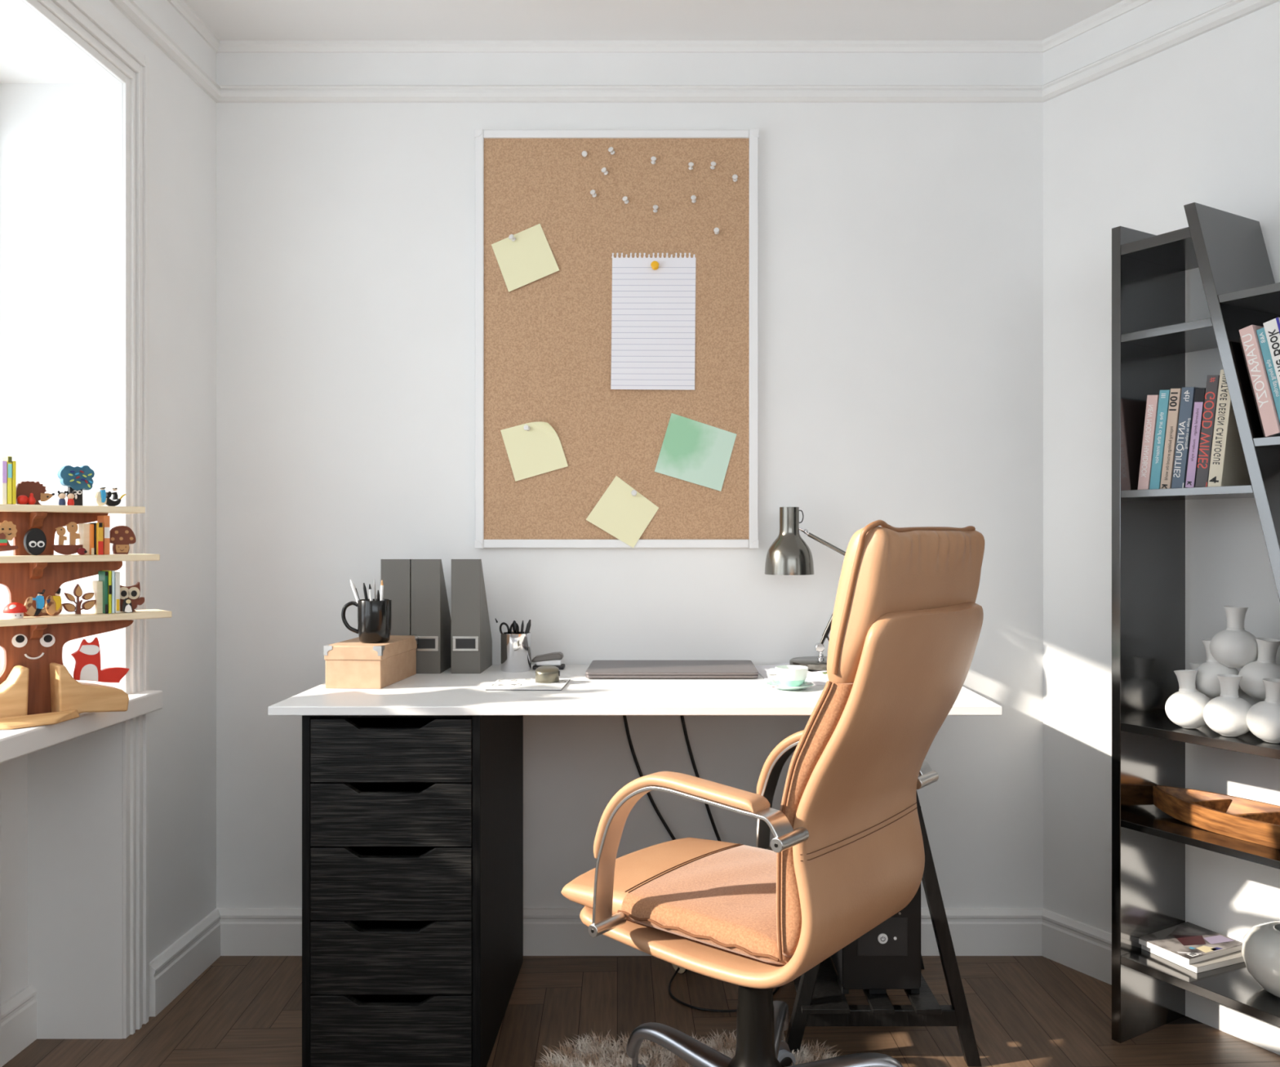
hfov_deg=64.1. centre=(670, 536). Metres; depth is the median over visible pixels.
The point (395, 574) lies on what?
magazine file
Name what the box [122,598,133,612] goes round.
toy
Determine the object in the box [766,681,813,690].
saucer
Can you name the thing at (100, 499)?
toy
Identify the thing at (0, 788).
radiator
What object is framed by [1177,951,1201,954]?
print
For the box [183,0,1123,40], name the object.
ceiling
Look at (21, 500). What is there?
apple
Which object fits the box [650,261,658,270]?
pin
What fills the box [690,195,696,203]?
pin
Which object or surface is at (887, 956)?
computer tower
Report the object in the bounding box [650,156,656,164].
pin
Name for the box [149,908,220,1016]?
baseboard
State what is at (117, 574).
picture book
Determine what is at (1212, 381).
book
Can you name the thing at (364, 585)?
pen
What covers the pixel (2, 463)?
picture book
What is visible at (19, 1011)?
baseboard
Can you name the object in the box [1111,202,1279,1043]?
bookcase
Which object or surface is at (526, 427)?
pin
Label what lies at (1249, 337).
book
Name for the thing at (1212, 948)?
print
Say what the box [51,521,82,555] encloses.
toy
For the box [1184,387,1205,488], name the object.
book
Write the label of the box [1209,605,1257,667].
vase
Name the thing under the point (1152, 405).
book
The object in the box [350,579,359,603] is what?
pen
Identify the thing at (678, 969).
cable
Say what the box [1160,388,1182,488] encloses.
book
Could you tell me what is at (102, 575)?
picture book
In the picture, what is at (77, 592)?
toy
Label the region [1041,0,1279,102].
trim
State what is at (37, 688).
shelf
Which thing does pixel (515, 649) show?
pencil cup
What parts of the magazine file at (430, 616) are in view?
panel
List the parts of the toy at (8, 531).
leg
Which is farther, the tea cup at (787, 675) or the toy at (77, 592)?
the tea cup at (787, 675)
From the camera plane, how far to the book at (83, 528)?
1.96 m
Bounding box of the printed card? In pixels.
[485,678,570,690]
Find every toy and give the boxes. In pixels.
[0,520,17,551]
[2,602,26,618]
[16,480,54,504]
[23,528,46,555]
[24,589,47,617]
[44,587,62,615]
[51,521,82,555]
[62,583,96,613]
[71,637,129,682]
[76,547,87,555]
[94,487,106,506]
[105,487,125,506]
[110,525,136,554]
[120,582,144,611]
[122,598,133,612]
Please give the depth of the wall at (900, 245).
2.66 m
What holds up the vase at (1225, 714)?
on the bookcase at (1152, 337)
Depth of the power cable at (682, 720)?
2.64 m
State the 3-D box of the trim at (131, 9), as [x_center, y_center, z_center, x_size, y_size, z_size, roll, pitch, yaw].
[-1.173,-1.149,0.780,0.021,0.042,3.760,0,0,0]
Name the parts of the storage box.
lid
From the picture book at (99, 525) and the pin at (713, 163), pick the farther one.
the pin at (713, 163)
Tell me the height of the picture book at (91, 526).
0.059 m
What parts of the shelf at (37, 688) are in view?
shelf, shelf, shelf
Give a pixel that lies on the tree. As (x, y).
(77, 478)
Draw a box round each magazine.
[755,662,828,684]
[1138,921,1242,964]
[1141,944,1244,973]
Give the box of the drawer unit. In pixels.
[302,715,523,1066]
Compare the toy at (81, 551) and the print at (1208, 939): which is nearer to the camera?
the toy at (81, 551)
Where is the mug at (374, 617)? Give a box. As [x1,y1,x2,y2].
[341,598,391,643]
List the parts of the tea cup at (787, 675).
handle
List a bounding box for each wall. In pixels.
[0,0,216,1039]
[216,53,1043,907]
[1043,0,1279,942]
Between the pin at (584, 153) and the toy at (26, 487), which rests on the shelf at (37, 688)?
the toy at (26, 487)
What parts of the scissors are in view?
handle, handle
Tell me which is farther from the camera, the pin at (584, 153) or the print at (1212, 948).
the pin at (584, 153)
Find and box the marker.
[524,619,530,633]
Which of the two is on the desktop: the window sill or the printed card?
the printed card
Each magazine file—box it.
[380,559,410,635]
[410,559,451,673]
[451,559,492,673]
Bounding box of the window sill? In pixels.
[0,690,162,763]
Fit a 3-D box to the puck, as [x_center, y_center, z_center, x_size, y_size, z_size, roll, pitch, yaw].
[-0.280,0.312,2.317,0.056,0.033,0.054,0,0,0]
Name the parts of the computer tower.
door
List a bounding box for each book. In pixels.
[0,460,6,503]
[1,456,12,504]
[11,461,16,504]
[89,522,96,554]
[89,524,93,555]
[96,522,102,555]
[97,515,110,554]
[97,570,107,613]
[102,570,111,613]
[111,570,115,613]
[115,571,119,613]
[1137,395,1159,489]
[1149,390,1170,488]
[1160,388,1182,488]
[1171,386,1195,488]
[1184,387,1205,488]
[1195,374,1219,487]
[1207,369,1251,486]
[1239,324,1279,436]
[1239,337,1266,437]
[1256,327,1279,422]
[1262,317,1279,388]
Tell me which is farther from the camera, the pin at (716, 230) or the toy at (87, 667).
the pin at (716, 230)
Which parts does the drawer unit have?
drawer, drawer, drawer, drawer, drawer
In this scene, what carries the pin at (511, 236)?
attached to the cork board
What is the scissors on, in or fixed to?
in the pencil cup at (515, 649)
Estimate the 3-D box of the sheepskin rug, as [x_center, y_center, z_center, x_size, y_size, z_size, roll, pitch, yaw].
[0.106,1.063,1.818,0.812,0.041,0.749,0,0,0]
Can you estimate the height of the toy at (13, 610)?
0.029 m
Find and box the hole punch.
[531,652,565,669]
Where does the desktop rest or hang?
on the drawer unit
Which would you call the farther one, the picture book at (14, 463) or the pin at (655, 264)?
the pin at (655, 264)
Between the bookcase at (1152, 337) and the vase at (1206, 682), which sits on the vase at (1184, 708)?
the vase at (1206, 682)
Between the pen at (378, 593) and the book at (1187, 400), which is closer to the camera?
the book at (1187, 400)
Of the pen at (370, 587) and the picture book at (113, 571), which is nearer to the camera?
the picture book at (113, 571)
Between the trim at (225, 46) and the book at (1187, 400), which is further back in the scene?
the trim at (225, 46)
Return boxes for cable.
[622,715,675,839]
[668,964,779,1012]
[680,715,721,841]
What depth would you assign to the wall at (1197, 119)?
2.49 m
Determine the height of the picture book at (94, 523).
0.061 m
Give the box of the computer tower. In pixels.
[831,883,920,994]
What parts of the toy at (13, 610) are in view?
stem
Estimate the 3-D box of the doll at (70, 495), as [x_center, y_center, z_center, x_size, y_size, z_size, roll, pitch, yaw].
[-1.137,-0.072,1.937,0.014,0.027,0.014,0,0,-10]
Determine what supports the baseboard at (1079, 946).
attached to the wall at (1197, 119)
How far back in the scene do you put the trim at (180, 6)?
2.52 m
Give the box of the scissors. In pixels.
[499,622,519,634]
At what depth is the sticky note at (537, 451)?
2.63 m
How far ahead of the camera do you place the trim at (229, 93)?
2.65 m
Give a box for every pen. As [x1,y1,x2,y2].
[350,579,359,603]
[363,582,368,600]
[368,584,373,600]
[373,578,376,600]
[376,590,379,600]
[379,580,383,600]
[520,620,524,633]
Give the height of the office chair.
1.104 m
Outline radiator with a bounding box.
[0,787,0,1036]
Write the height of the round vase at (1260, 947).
0.127 m
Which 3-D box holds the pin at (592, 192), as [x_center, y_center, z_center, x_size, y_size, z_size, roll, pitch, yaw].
[-0.197,-0.881,2.631,0.015,0.017,0.025,0,0,24]
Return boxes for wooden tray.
[1152,785,1279,849]
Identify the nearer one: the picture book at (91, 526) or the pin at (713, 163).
the picture book at (91, 526)
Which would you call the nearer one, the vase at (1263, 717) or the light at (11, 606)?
the light at (11, 606)
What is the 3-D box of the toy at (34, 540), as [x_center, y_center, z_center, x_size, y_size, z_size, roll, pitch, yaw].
[-1.181,0.010,1.899,0.022,0.050,0.034,0,0,45]
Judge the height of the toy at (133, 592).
0.058 m
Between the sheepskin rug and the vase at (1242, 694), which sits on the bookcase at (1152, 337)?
the vase at (1242, 694)
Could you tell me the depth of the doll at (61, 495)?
1.92 m
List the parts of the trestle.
leg, leg, leg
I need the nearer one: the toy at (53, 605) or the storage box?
the toy at (53, 605)
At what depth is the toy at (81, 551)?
1.94 m
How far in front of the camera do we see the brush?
2.52 m
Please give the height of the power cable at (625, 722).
0.635 m
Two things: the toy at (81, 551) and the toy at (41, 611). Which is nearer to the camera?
the toy at (41, 611)
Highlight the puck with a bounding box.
[535,665,559,683]
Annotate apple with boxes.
[17,493,28,504]
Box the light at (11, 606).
[9,604,16,608]
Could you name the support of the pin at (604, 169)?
attached to the cork board
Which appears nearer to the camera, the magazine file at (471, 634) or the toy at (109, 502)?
the toy at (109, 502)
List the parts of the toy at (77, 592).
stem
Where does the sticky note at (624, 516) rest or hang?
attached to the cork board
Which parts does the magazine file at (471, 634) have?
panel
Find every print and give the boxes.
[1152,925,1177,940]
[1173,934,1205,945]
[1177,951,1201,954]
[1196,945,1216,952]
[1204,934,1233,943]
[1210,946,1222,951]
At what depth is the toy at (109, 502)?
1.99 m
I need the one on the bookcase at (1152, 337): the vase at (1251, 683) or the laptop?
the vase at (1251, 683)
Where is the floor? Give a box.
[1,955,1279,1066]
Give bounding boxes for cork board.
[474,128,759,548]
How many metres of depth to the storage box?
2.24 m
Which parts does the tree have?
crown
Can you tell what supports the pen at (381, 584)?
in the mug at (374, 617)
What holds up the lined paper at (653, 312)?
attached to the cork board
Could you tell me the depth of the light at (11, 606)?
1.85 m
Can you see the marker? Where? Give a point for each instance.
(528, 624)
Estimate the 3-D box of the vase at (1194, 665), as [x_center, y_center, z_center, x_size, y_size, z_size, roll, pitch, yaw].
[1.155,0.336,2.221,0.086,0.122,0.086,0,0,26]
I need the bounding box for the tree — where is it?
[57,465,94,505]
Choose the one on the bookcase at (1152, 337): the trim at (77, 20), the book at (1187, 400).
the book at (1187, 400)
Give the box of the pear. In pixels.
[27,490,35,504]
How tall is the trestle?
0.732 m
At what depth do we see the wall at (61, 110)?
2.20 m
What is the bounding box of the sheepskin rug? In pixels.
[534,1027,842,1066]
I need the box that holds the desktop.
[267,664,1002,715]
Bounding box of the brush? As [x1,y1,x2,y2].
[512,620,516,634]
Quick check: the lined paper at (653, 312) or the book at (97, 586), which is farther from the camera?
the lined paper at (653, 312)
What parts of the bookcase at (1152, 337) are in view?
shelf, shelf, shelf, shelf, shelf, shelf, shelf, shelf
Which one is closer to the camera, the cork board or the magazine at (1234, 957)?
the magazine at (1234, 957)
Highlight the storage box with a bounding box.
[323,635,417,688]
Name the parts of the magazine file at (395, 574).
panel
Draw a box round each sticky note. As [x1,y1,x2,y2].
[491,223,559,292]
[500,421,568,481]
[586,475,658,547]
[654,413,736,491]
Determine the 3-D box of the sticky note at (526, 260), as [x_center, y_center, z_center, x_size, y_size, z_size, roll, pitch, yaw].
[-0.375,-0.717,2.634,0.176,0.178,0.007,0,0,0]
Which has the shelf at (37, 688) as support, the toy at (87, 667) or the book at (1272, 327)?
the toy at (87, 667)
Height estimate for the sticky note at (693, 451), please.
0.202 m
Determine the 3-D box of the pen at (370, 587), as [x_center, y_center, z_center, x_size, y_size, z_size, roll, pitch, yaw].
[-0.677,0.172,2.320,0.006,0.125,0.030,0,0,-44]
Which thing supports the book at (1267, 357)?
on the bookcase at (1152, 337)
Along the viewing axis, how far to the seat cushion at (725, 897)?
1.71 m
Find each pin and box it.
[508,234,515,241]
[523,424,530,431]
[582,151,586,157]
[590,189,596,197]
[601,167,608,174]
[608,146,614,154]
[622,195,628,204]
[631,489,636,496]
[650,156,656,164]
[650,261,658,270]
[653,204,657,213]
[688,162,693,169]
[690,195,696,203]
[710,161,715,169]
[713,227,719,234]
[732,174,737,182]
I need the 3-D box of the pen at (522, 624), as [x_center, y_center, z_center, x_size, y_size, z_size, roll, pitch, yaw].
[-0.373,0.269,2.544,0.015,0.120,0.006,0,0,0]
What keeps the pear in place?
on the shelf at (37, 688)
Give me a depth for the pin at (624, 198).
2.62 m
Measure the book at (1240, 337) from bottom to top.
0.202 m
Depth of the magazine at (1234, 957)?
2.13 m
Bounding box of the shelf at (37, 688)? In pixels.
[0,503,172,729]
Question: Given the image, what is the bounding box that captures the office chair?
[561,520,984,1066]
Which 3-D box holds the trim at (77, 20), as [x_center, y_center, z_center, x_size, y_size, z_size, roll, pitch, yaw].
[-1.175,0.004,1.102,0.017,2.160,2.404,0,0,0]
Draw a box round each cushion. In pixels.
[621,844,791,964]
[776,680,853,957]
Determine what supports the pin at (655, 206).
attached to the cork board
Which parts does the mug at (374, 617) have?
handle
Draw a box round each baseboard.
[0,985,36,1066]
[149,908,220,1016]
[216,907,1043,955]
[1041,908,1279,1054]
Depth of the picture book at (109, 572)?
1.98 m
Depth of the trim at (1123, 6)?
2.53 m
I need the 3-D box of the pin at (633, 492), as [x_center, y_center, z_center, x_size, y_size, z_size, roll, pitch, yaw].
[-0.094,-0.111,2.628,0.015,0.015,0.025,0,0,6]
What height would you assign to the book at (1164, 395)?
0.213 m
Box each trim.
[22,0,149,1038]
[109,0,221,102]
[167,0,219,52]
[216,40,1043,53]
[216,84,1043,102]
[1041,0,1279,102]
[1042,0,1151,52]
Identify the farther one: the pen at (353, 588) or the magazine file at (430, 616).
the magazine file at (430, 616)
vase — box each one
[1164,670,1210,728]
[1189,662,1211,699]
[1195,639,1239,698]
[1203,674,1251,737]
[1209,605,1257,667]
[1238,637,1279,701]
[1238,687,1260,706]
[1241,920,1279,998]
[1245,678,1279,743]
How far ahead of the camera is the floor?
2.28 m
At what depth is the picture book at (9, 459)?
1.85 m
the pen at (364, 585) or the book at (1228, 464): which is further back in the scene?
the pen at (364, 585)
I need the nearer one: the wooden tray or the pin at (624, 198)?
the wooden tray
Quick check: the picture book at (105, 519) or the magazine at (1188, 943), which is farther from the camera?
the magazine at (1188, 943)
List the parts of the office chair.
leg, armrest, leg, armrest, leg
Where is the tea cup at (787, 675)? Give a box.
[766,665,808,686]
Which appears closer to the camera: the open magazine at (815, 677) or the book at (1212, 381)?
the book at (1212, 381)
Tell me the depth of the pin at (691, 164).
2.62 m
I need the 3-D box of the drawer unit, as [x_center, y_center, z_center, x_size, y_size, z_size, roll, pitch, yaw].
[-0.553,0.718,2.312,0.353,0.732,0.585,0,0,0]
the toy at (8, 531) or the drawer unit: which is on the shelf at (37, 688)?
the toy at (8, 531)
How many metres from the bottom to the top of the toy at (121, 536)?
0.056 m
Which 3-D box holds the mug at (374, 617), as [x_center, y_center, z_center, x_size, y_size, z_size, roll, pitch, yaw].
[-0.685,0.192,2.324,0.103,0.096,0.074,0,0,25]
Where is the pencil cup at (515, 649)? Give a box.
[500,631,531,671]
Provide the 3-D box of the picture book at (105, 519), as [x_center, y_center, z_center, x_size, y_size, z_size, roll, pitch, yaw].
[-1.103,-0.002,1.988,0.010,0.075,0.044,0,0,-45]
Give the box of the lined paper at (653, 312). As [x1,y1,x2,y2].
[610,253,695,390]
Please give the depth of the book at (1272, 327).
1.92 m
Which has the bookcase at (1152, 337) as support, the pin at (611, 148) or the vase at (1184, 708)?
the vase at (1184, 708)
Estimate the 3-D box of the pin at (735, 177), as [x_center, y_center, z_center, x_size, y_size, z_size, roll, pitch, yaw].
[0.166,-0.920,2.631,0.015,0.016,0.025,0,0,10]
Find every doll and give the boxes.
[57,490,66,505]
[66,490,75,505]
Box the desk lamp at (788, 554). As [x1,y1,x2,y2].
[764,506,845,670]
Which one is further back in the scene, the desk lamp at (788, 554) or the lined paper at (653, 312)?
the lined paper at (653, 312)
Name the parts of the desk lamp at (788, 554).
lamp shade, stem, arm, arm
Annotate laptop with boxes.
[585,660,758,678]
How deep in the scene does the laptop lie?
2.44 m
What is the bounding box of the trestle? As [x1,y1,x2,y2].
[785,791,981,1066]
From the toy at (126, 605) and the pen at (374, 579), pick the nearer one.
the toy at (126, 605)
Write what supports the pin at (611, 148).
attached to the cork board
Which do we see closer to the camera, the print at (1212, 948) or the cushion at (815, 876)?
the cushion at (815, 876)

